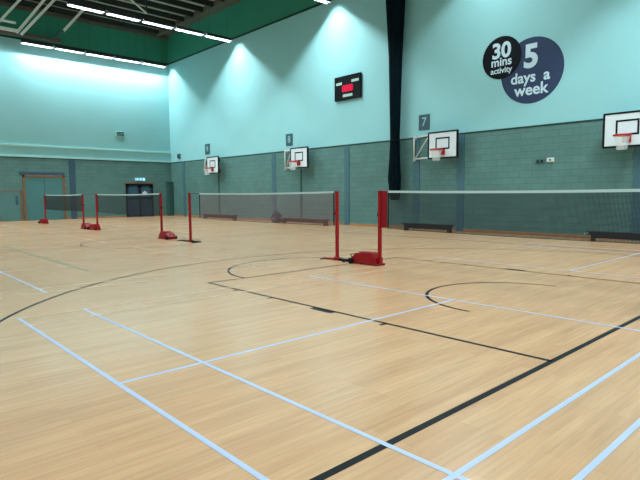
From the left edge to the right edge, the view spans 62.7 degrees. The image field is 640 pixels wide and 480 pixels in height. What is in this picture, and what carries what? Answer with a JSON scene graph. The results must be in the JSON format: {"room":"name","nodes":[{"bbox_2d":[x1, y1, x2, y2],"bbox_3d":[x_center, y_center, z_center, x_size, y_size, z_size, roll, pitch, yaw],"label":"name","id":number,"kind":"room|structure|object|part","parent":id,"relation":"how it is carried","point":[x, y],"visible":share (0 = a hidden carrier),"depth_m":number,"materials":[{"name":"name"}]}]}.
{"room":"sports hall","nodes":[
{"label":"sports hall","id":0,"kind":"room"},
{"bbox_2d":[0,6,170,218],"bbox_3d":[-18.071,-7.541,31.149,20.070,13.100,0.300,-5,7,-42],"label":"wall","id":1,"kind":"structure","parent":0,"point":[49,96],"depth_m":33.75,"materials":[{"name":"teal paint"}]},
{"bbox_2d":[0,191,22,220],"bbox_3d":[-18.357,-2.004,31.110,1.290,1.780,0.070,-5,7,-42],"label":"door","id":2,"kind":"structure","parent":1,"relation":"in","point":[11,209],"depth_m":31.14,"materials":[{"name":"teal"}]},
{"bbox_2d":[0,30,61,43],"bbox_3d":[-17.433,-12.057,30.866,4.100,0.200,0.400,-5,7,-42],"label":"trim","id":3,"kind":"structure","parent":1,"relation":"attached to","point":[28,35],"depth_m":31.27,"materials":[{"name":"brown metal"}]},
{"bbox_2d":[19,171,66,220],"bbox_3d":[-17.002,-2.709,32.295,2.530,2.960,0.090,-5,7,-42],"label":"door","id":4,"kind":"structure","parent":1,"relation":"in","point":[34,183],"depth_m":32.18,"materials":[{"name":"teal paint"}]},
{"bbox_3d":[-17.018,-4.084,32.182,2.530,0.200,0.070,-5,7,-42],"label":"lintel panel","id":5,"kind":"part","parent":4,"relation":"part of","materials":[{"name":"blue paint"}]},
{"bbox_2d":[69,160,76,218],"bbox_3d":[-15.737,-3.220,33.453,0.360,3.760,0.050,-5,7,-42],"label":"trim","id":6,"kind":"structure","parent":1,"relation":"attached to","point":[72,178],"depth_m":33.40,"materials":[{"name":"blue paint"}]},
{"bbox_2d":[0,156,165,162],"bbox_3d":[-17.968,-4.926,31.285,19.570,0.055,0.072,-5,7,-42],"label":"trim","id":7,"kind":"structure","parent":1,"relation":"attached to","point":[0,156],"depth_m":33.60,"materials":[{"name":"teal"}]},
{"bbox_2d":[0,214,166,221],"bbox_3d":[-17.928,-1.201,31.594,19.570,0.090,0.040,-5,7,-42],"label":"baseboard","id":8,"kind":"structure","parent":1,"relation":"attached to","point":[166,214],"depth_m":34.67,"materials":[{"name":"wood"}]},
{"bbox_2d":[0,1,167,39],"bbox_3d":[-17.950,-13.638,30.442,19.570,0.270,0.270,-5,7,-42],"label":"trim","id":9,"kind":"structure","parent":1,"relation":"attached to","point":[5,4],"depth_m":33.24,"materials":[{"name":"brown metal"}]},
{"bbox_2d":[0,34,167,64],"bbox_3d":[-18.020,-11.847,30.688,19.570,0.100,0.050,-5,7,-42],"label":"trim","id":10,"kind":"structure","parent":1,"relation":"attached to","point":[0,34],"depth_m":33.09,"materials":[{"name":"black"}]},
{"bbox_2d":[0,143,170,162],"bbox_3d":[-17.965,-5.326,31.244,19.570,0.750,0.090,-5,7,-42],"label":"trim","id":11,"kind":"structure","parent":1,"relation":"attached to","point":[4,144],"depth_m":33.61,"materials":[{"name":"paint"}]},
{"bbox_2d":[116,131,124,136],"bbox_3d":[-13.427,-7.132,35.309,0.600,0.340,0.058,-5,7,-42],"label":"air vent","id":12,"kind":"object","parent":1,"relation":"in","point":[118,133],"visible":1,"depth_m":35.29,"materials":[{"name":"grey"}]},
{"bbox_2d":[124,182,153,216],"bbox_3d":[-12.488,-2.809,36.429,2.140,2.380,0.150,-5,7,-42],"label":"door","id":13,"kind":"structure","parent":1,"relation":"in","point":[131,187],"depth_m":36.37,"materials":[{"name":"black paint"}]},
{"bbox_3d":[-12.841,-3.141,36.122,0.570,0.940,0.020,-5,7,-42],"label":"glass pane","id":14,"kind":"part","parent":13,"relation":"part of","materials":[{"name":"blue"}]},
{"bbox_3d":[-12.173,-3.199,36.737,0.570,0.940,0.020,-5,7,-42],"label":"glass pane","id":15,"kind":"part","parent":13,"relation":"part of","materials":[{"name":"blue"}]},
{"bbox_2d":[135,178,144,180],"bbox_3d":[-12.466,-4.199,36.377,0.720,0.200,0.110,-5,7,-42],"label":"exit sign","id":16,"kind":"object","parent":1,"relation":"attached to","point":[136,179],"visible":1,"depth_m":36.32,"materials":[{"name":"white plastic"}]},
{"bbox_2d":[166,182,173,215],"bbox_3d":[-10.799,-2.960,37.804,0.440,2.420,0.350,-5,7,-42],"label":"trim","id":17,"kind":"structure","parent":1,"relation":"attached to","point":[169,185],"depth_m":37.71,"materials":[{"name":"teal"}]},
{"bbox_2d":[0,0,241,35],"bbox_3d":[-5.287,-12.722,16.759,20.170,0.530,38.100,-5,7,-42],"label":"ceiling","id":18,"kind":"structure","parent":0,"point":[190,12],"depth_m":31.69,"materials":[{"name":"black metal"}]},
{"bbox_2d":[0,0,55,35],"bbox_3d":[-16.534,-12.006,26.193,7.501,3.040,0.410,-5,7,-42],"label":"frame","id":19,"kind":"object","parent":18,"relation":"hanging from","point":[38,16],"visible":1,"depth_m":27.12,"materials":[{"name":"white metal"}]},
{"bbox_2d":[21,11,52,47],"bbox_3d":[-16.704,-12.546,30.915,1.680,2.145,0.234,-5,7,-42],"label":"strip light","id":20,"kind":"object","parent":18,"relation":"hanging from","point":[28,42],"visible":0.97,"depth_m":30.93,"materials":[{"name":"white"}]},
{"bbox_2d":[53,9,84,38],"bbox_3d":[-15.112,-13.099,31.648,1.509,1.838,2.380,-5,7,-42],"label":"brace","id":21,"kind":"object","parent":18,"relation":"attached to","point":[70,23],"visible":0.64,"depth_m":30.73,"materials":[{"name":"white metal"}]},
{"bbox_2d":[54,18,84,53],"bbox_3d":[-15.367,-12.662,32.144,1.680,2.145,0.234,-5,7,-42],"label":"strip light","id":22,"kind":"object","parent":18,"relation":"hanging from","point":[56,46],"visible":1,"depth_m":32.18,"materials":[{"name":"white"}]},
{"bbox_2d":[67,0,104,13],"bbox_3d":[-11.127,-12.055,24.896,1.680,2.145,0.234,-5,7,-42],"label":"strip light","id":23,"kind":"object","parent":18,"relation":"hanging from","point":[69,3],"visible":1,"depth_m":24.92,"materials":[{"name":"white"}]},
{"bbox_2d":[86,33,113,58],"bbox_3d":[-14.030,-12.778,33.374,1.680,2.145,0.234,-5,7,-42],"label":"strip light","id":24,"kind":"object","parent":18,"relation":"hanging from","point":[87,52],"visible":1,"depth_m":33.38,"materials":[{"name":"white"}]},
{"bbox_2d":[106,0,140,21],"bbox_3d":[-9.790,-12.171,26.126,1.680,2.145,0.234,-5,7,-42],"label":"strip light","id":25,"kind":"object","parent":18,"relation":"hanging from","point":[108,12],"visible":1,"depth_m":26.14,"materials":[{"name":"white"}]},
{"bbox_2d":[115,45,140,62],"bbox_3d":[-12.693,-12.894,34.603,1.680,2.145,0.234,-5,7,-42],"label":"strip light","id":26,"kind":"object","parent":18,"relation":"hanging from","point":[116,57],"visible":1,"depth_m":34.62,"materials":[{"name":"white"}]},
{"bbox_2d":[130,0,146,13],"bbox_3d":[-10.061,-12.969,27.953,1.748,1.430,0.070,-5,7,-42],"label":"brace","id":27,"kind":"object","parent":18,"relation":"attached to","point":[136,4],"visible":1,"depth_m":28.38,"materials":[{"name":"black metal"}]},
{"bbox_2d":[142,38,165,66],"bbox_3d":[-11.356,-13.010,35.833,1.680,2.145,0.234,-5,7,-42],"label":"strip light","id":28,"kind":"object","parent":18,"relation":"hanging from","point":[143,61],"visible":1,"depth_m":35.84,"materials":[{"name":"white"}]},
{"bbox_2d":[142,6,173,28],"bbox_3d":[-8.453,-12.287,27.355,1.680,2.145,0.234,-5,7,-42],"label":"strip light","id":29,"kind":"object","parent":18,"relation":"hanging from","point":[144,20],"visible":1,"depth_m":27.40,"materials":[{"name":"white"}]},
{"bbox_2d":[175,17,203,35],"bbox_3d":[-7.116,-12.403,28.585,1.680,2.145,0.234,-5,7,-42],"label":"strip light","id":30,"kind":"object","parent":18,"relation":"hanging from","point":[179,28],"visible":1,"depth_m":28.58,"materials":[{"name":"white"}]},
{"bbox_2d":[205,0,231,41],"bbox_3d":[-5.779,-12.519,29.814,1.680,2.145,0.234,-5,7,-42],"label":"strip light","id":31,"kind":"object","parent":18,"relation":"hanging from","point":[210,35],"visible":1,"depth_m":29.85,"materials":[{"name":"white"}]},
{"bbox_2d":[316,0,330,3],"bbox_3d":[-0.202,-12.028,23.796,1.680,2.145,0.234,-5,7,-42],"label":"strip light","id":32,"kind":"object","parent":18,"relation":"hanging from","point":[322,1],"visible":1,"depth_m":24.31,"materials":[{"name":"white"}]},
{"bbox_2d":[386,0,404,199],"bbox_3d":[3.149,-7.329,22.071,0.608,11.250,1.110,-5,7,-42],"label":"curtain","id":33,"kind":"object","parent":18,"relation":"hanging from","point":[395,9],"visible":0.93,"depth_m":21.99,"materials":[{"name":"black fabric"}]},
{"bbox_2d":[0,216,639,479],"bbox_3d":[-5.206,0.038,17.876,19.570,0.152,37.500,-5,7,-42],"label":"floor","id":34,"kind":"structure","parent":0,"point":[128,352],"depth_m":4.88,"materials":[{"name":"brown wood"}]},
{"bbox_2d":[38,195,48,223],"bbox_3d":[-14.916,-1.665,28.297,0.390,1.550,0.820,-5,7,-42],"label":"post","id":35,"kind":"object","parent":34,"relation":"on","point":[42,221],"visible":1,"depth_m":28.04,"materials":[{"name":"red metal"}]},
{"bbox_2d":[81,194,89,228],"bbox_3d":[-10.465,-1.273,23.494,0.390,1.550,0.820,-5,7,-42],"label":"post","id":36,"kind":"object","parent":34,"relation":"on","point":[84,225],"visible":0.71,"depth_m":23.69,"materials":[{"name":"red metal"}]},
{"bbox_2d":[45,194,81,210],"bbox_3d":[-12.693,-1.845,25.862,0.016,0.796,5.747,-5,7,-42],"label":"net","id":37,"kind":"object","parent":36,"relation":"attached to","point":[49,201],"visible":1,"depth_m":25.58,"materials":[{"name":"black"}]},
{"bbox_2d":[87,194,100,229],"bbox_3d":[-9.821,-1.216,22.798,0.390,1.550,0.820,-5,7,-42],"label":"post","id":38,"kind":"object","parent":34,"relation":"on","point":[96,226],"visible":1,"depth_m":22.54,"materials":[{"name":"red metal"}]},
{"bbox_2d":[158,193,176,239],"bbox_3d":[-5.220,-0.811,17.834,0.390,1.550,0.820,-5,7,-42],"label":"post","id":39,"kind":"object","parent":34,"relation":"on","point":[166,235],"visible":0.99,"depth_m":17.94,"materials":[{"name":"red plastic"}]},
{"bbox_2d":[97,193,159,215],"bbox_3d":[-7.523,-1.390,20.283,0.016,0.796,5.967,-5,7,-42],"label":"net","id":40,"kind":"object","parent":39,"relation":"attached to","point":[157,211],"visible":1,"depth_m":19.99,"materials":[{"name":"black"}]},
{"bbox_2d":[177,193,198,242],"bbox_3d":[-4.189,-0.720,16.721,0.320,1.550,1.040,-5,7,-42],"label":"post","id":41,"kind":"object","parent":34,"relation":"on","point":[189,194],"visible":1,"depth_m":16.62,"materials":[{"name":"red metal"}]},
{"bbox_2d":[203,214,237,218],"bbox_3d":[-6.089,-1.395,31.676,0.270,0.310,3.678,-5,7,-42],"label":"bench","id":42,"kind":"object","parent":34,"relation":"on","point":[222,216],"visible":0.47,"depth_m":31.40,"materials":[{"name":"brown wood"}]},
{"bbox_2d":[271,210,281,221],"bbox_3d":[-2.318,-1.262,28.026,0.481,0.634,0.798,-5,7,-42],"label":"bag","id":43,"kind":"object","parent":34,"relation":"on","point":[273,214],"visible":0.46,"depth_m":27.84,"materials":[{"name":"black fabric"}]},
{"bbox_2d":[280,217,329,225],"bbox_3d":[-0.814,-0.930,25.984,0.270,0.310,3.528,-5,7,-42],"label":"bench","id":44,"kind":"object","parent":34,"relation":"on","point":[301,219],"visible":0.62,"depth_m":25.99,"materials":[{"name":"brown wood"}]},
{"bbox_2d":[320,191,347,261],"bbox_3d":[0.363,-0.319,11.808,0.320,1.550,0.780,-5,7,-42],"label":"post","id":45,"kind":"object","parent":34,"relation":"on","point":[336,213],"visible":0.88,"depth_m":11.76,"materials":[{"name":"red metal"}]},
{"bbox_2d":[192,191,334,224],"bbox_3d":[-1.871,-0.893,14.184,0.016,0.796,6.567,-5,7,-42],"label":"net","id":46,"kind":"object","parent":45,"relation":"attached to","point":[319,220],"visible":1,"depth_m":13.37,"materials":[{"name":"black"}]},
{"bbox_3d":[-1.692,-0.496,14.027,0.008,0.031,5.920,-5,7,-42],"label":"cord","id":47,"kind":"part","parent":46,"relation":"part of","materials":[{"name":"black rubber"}]},
{"bbox_2d":[348,191,384,265],"bbox_3d":[0.988,-0.264,11.135,0.390,1.550,0.820,-5,7,-42],"label":"post","id":48,"kind":"object","parent":34,"relation":"on","point":[363,257],"visible":1,"depth_m":10.91,"materials":[{"name":"red plastic"}]},
{"bbox_3d":[1.013,0.484,11.178,0.280,0.028,0.760,-5,7,-42],"label":"plate","id":49,"kind":"part","parent":48,"relation":"part of","materials":[{"name":"red plastic"}]},
{"bbox_2d":[381,189,639,243],"bbox_3d":[3.312,-0.436,8.590,0.024,0.796,6.048,-5,7,-42],"label":"net","id":50,"kind":"object","parent":48,"relation":"attached to","point":[492,203],"visible":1,"depth_m":8.67,"materials":[{"name":"black"}]},
{"bbox_3d":[3.356,-0.052,8.580,0.008,0.031,5.800,-5,7,-42],"label":"cord","id":51,"kind":"part","parent":50,"relation":"part of","materials":[{"name":"black rubber"}]},
{"bbox_2d":[402,223,450,232],"bbox_3d":[4.173,-0.491,20.602,0.270,0.310,2.428,-5,7,-42],"label":"bench","id":52,"kind":"object","parent":34,"relation":"on","point":[445,225],"visible":0.49,"depth_m":20.39,"materials":[{"name":"black wood"}]},
{"bbox_2d":[584,231,639,240],"bbox_3d":[9.381,-0.032,14.983,0.270,0.310,3.478,-5,7,-42],"label":"bench","id":53,"kind":"object","parent":34,"relation":"on","point":[590,232],"visible":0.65,"depth_m":15.59,"materials":[{"name":"black wood"}]},
{"bbox_2d":[167,0,639,234],"bbox_3d":[2.108,-7.039,23.939,0.270,13.100,37.800,-5,7,-42],"label":"wall","id":54,"kind":"structure","parent":0,"point":[243,95],"depth_m":22.87,"materials":[{"name":"teal paint"}]},
{"bbox_2d":[182,162,185,215],"bbox_3d":[-9.467,-3.540,36.649,0.050,3.760,0.320,-5,7,-42],"label":"trim","id":55,"kind":"structure","parent":54,"relation":"attached to","point":[183,163],"depth_m":36.60,"materials":[{"name":"blue paint"}]},
{"bbox_2d":[205,144,209,154],"bbox_3d":[-7.306,-5.899,34.088,0.035,0.660,0.560,-5,7,-42],"label":"number plate","id":56,"kind":"object","parent":54,"relation":"attached to","point":[207,146],"visible":1,"depth_m":34.06,"materials":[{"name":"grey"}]},
{"bbox_2d":[203,156,219,174],"bbox_3d":[-6.856,-4.670,33.283,1.030,1.145,2.373,-1,5,-9],"label":"basketball hoop","id":57,"kind":"object","parent":54,"relation":"attached to","point":[212,166],"visible":1,"depth_m":32.60,"materials":[{"name":"white"}]},
{"bbox_2d":[218,174,219,213],"bbox_3d":[-6.407,-2.793,33.400,0.040,2.800,0.140,-5,7,-42],"label":"trim","id":58,"kind":"structure","parent":54,"relation":"attached to","point":[218,174],"depth_m":33.34,"materials":[{"name":"teal"}]},
{"bbox_2d":[168,0,331,64],"bbox_3d":[1.919,-11.340,23.550,0.045,0.100,37.500,-5,7,-42],"label":"trim","id":59,"kind":"structure","parent":54,"relation":"attached to","point":[321,3],"depth_m":29.43,"materials":[{"name":"teal"}]},
{"bbox_2d":[272,153,275,212],"bbox_3d":[-2.546,-2.930,29.181,0.050,3.760,0.320,-5,7,-42],"label":"trim","id":60,"kind":"structure","parent":54,"relation":"attached to","point":[273,154],"depth_m":29.10,"materials":[{"name":"blue paint"}]},
{"bbox_2d":[286,133,292,145],"bbox_3d":[-1.641,-5.341,27.980,0.035,0.620,0.540,-5,7,-42],"label":"number plate","id":61,"kind":"object","parent":54,"relation":"attached to","point":[289,137],"visible":1,"depth_m":27.95,"materials":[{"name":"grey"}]},
{"bbox_2d":[284,146,308,169],"bbox_3d":[-1.238,-4.175,27.221,1.030,1.145,2.373,-1,5,-9],"label":"basketball hoop","id":62,"kind":"object","parent":54,"relation":"attached to","point":[299,156],"visible":1,"depth_m":26.56,"materials":[{"name":"white"}]},
{"bbox_3d":[-1.671,-4.253,27.709,0.078,0.948,1.165,-2,5,-22],"label":"frame","id":63,"kind":"part","parent":62,"relation":"part of","materials":[{"name":"white metal"}]},
{"bbox_2d":[300,169,301,222],"bbox_3d":[-0.979,-2.315,27.542,0.040,2.800,0.140,-5,7,-42],"label":"trim","id":64,"kind":"structure","parent":54,"relation":"attached to","point":[300,169],"depth_m":27.51,"materials":[{"name":"teal"}]},
{"bbox_2d":[344,146,349,224],"bbox_3d":[1.288,-2.593,25.044,0.050,3.760,0.320,-5,7,-42],"label":"trim","id":65,"kind":"structure","parent":54,"relation":"attached to","point":[346,148],"depth_m":25.03,"materials":[{"name":"blue paint"}]},
{"bbox_2d":[334,72,361,101],"bbox_3d":[1.306,-7.125,24.528,0.112,1.100,1.680,-5,7,-42],"label":"scoreboard","id":66,"kind":"object","parent":54,"relation":"attached to","point":[347,87],"visible":1,"depth_m":24.43,"materials":[{"name":"black paint"}]},
{"bbox_2d":[172,118,602,162],"bbox_3d":[1.964,-4.432,24.155,0.042,0.060,37.500,-5,7,-42],"label":"trim","id":67,"kind":"structure","parent":54,"relation":"attached to","point":[601,118],"depth_m":20.17,"materials":[{"name":"teal"}]},
{"bbox_2d":[174,214,622,239],"bbox_3d":[1.981,-0.705,24.475,0.040,0.090,37.500,-5,7,-42],"label":"baseboard","id":68,"kind":"structure","parent":54,"relation":"attached to","point":[467,230],"depth_m":20.86,"materials":[{"name":"wood"}]},
{"bbox_2d":[419,114,429,130],"bbox_3d":[4.283,-4.839,21.586,0.035,0.620,0.530,-5,7,-42],"label":"number plate","id":69,"kind":"object","parent":54,"relation":"attached to","point":[424,120],"visible":1,"depth_m":21.55,"materials":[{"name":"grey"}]},
{"bbox_2d":[413,129,458,161],"bbox_3d":[4.577,-3.693,20.943,1.030,1.145,2.373,-1,5,-9],"label":"basketball hoop","id":70,"kind":"object","parent":54,"relation":"attached to","point":[441,144],"visible":1,"depth_m":20.29,"materials":[{"name":"white plastic"}]},
{"bbox_3d":[4.144,-3.771,21.432,0.078,0.948,1.165,-2,5,-22],"label":"frame","id":71,"kind":"part","parent":70,"relation":"part of","materials":[{"name":"white metal"}]},
{"bbox_2d":[456,134,464,230],"bbox_3d":[5.487,-2.223,20.512,0.050,3.760,0.320,-5,7,-42],"label":"trim","id":72,"kind":"structure","parent":54,"relation":"attached to","point":[461,152],"depth_m":20.45,"materials":[{"name":"blue paint"}]},
{"bbox_2d":[483,36,520,78],"bbox_3d":[6.551,-6.581,18.956,0.009,1.500,1.500,-5,7,-42],"label":"sign","id":73,"kind":"object","parent":54,"relation":"attached to","point":[502,56],"depth_m":18.94,"materials":[{"name":"black plastic"}]},
{"bbox_2d":[501,36,563,103],"bbox_3d":[7.322,-5.877,18.199,0.009,2.240,2.240,-5,7,-42],"label":"sign","id":74,"kind":"object","parent":54,"relation":"attached to","point":[539,71],"depth_m":18.08,"materials":[{"name":"plastic"}]},
{"bbox_2d":[602,110,639,149],"bbox_3d":[9.050,-3.251,15.681,1.021,1.145,1.290,-1,5,-8],"label":"basketball hoop","id":75,"kind":"object","parent":54,"relation":"attached to","point":[621,130],"visible":1,"depth_m":15.65,"materials":[{"name":"white plastic"}]},
{"bbox_2d":[631,146,639,240],"bbox_3d":[9.708,-1.851,15.958,0.050,3.760,0.320,-5,7,-42],"label":"trim","id":76,"kind":"structure","parent":54,"relation":"attached to","point":[636,178],"depth_m":16.00,"materials":[{"name":"blue paint"}]}
]}

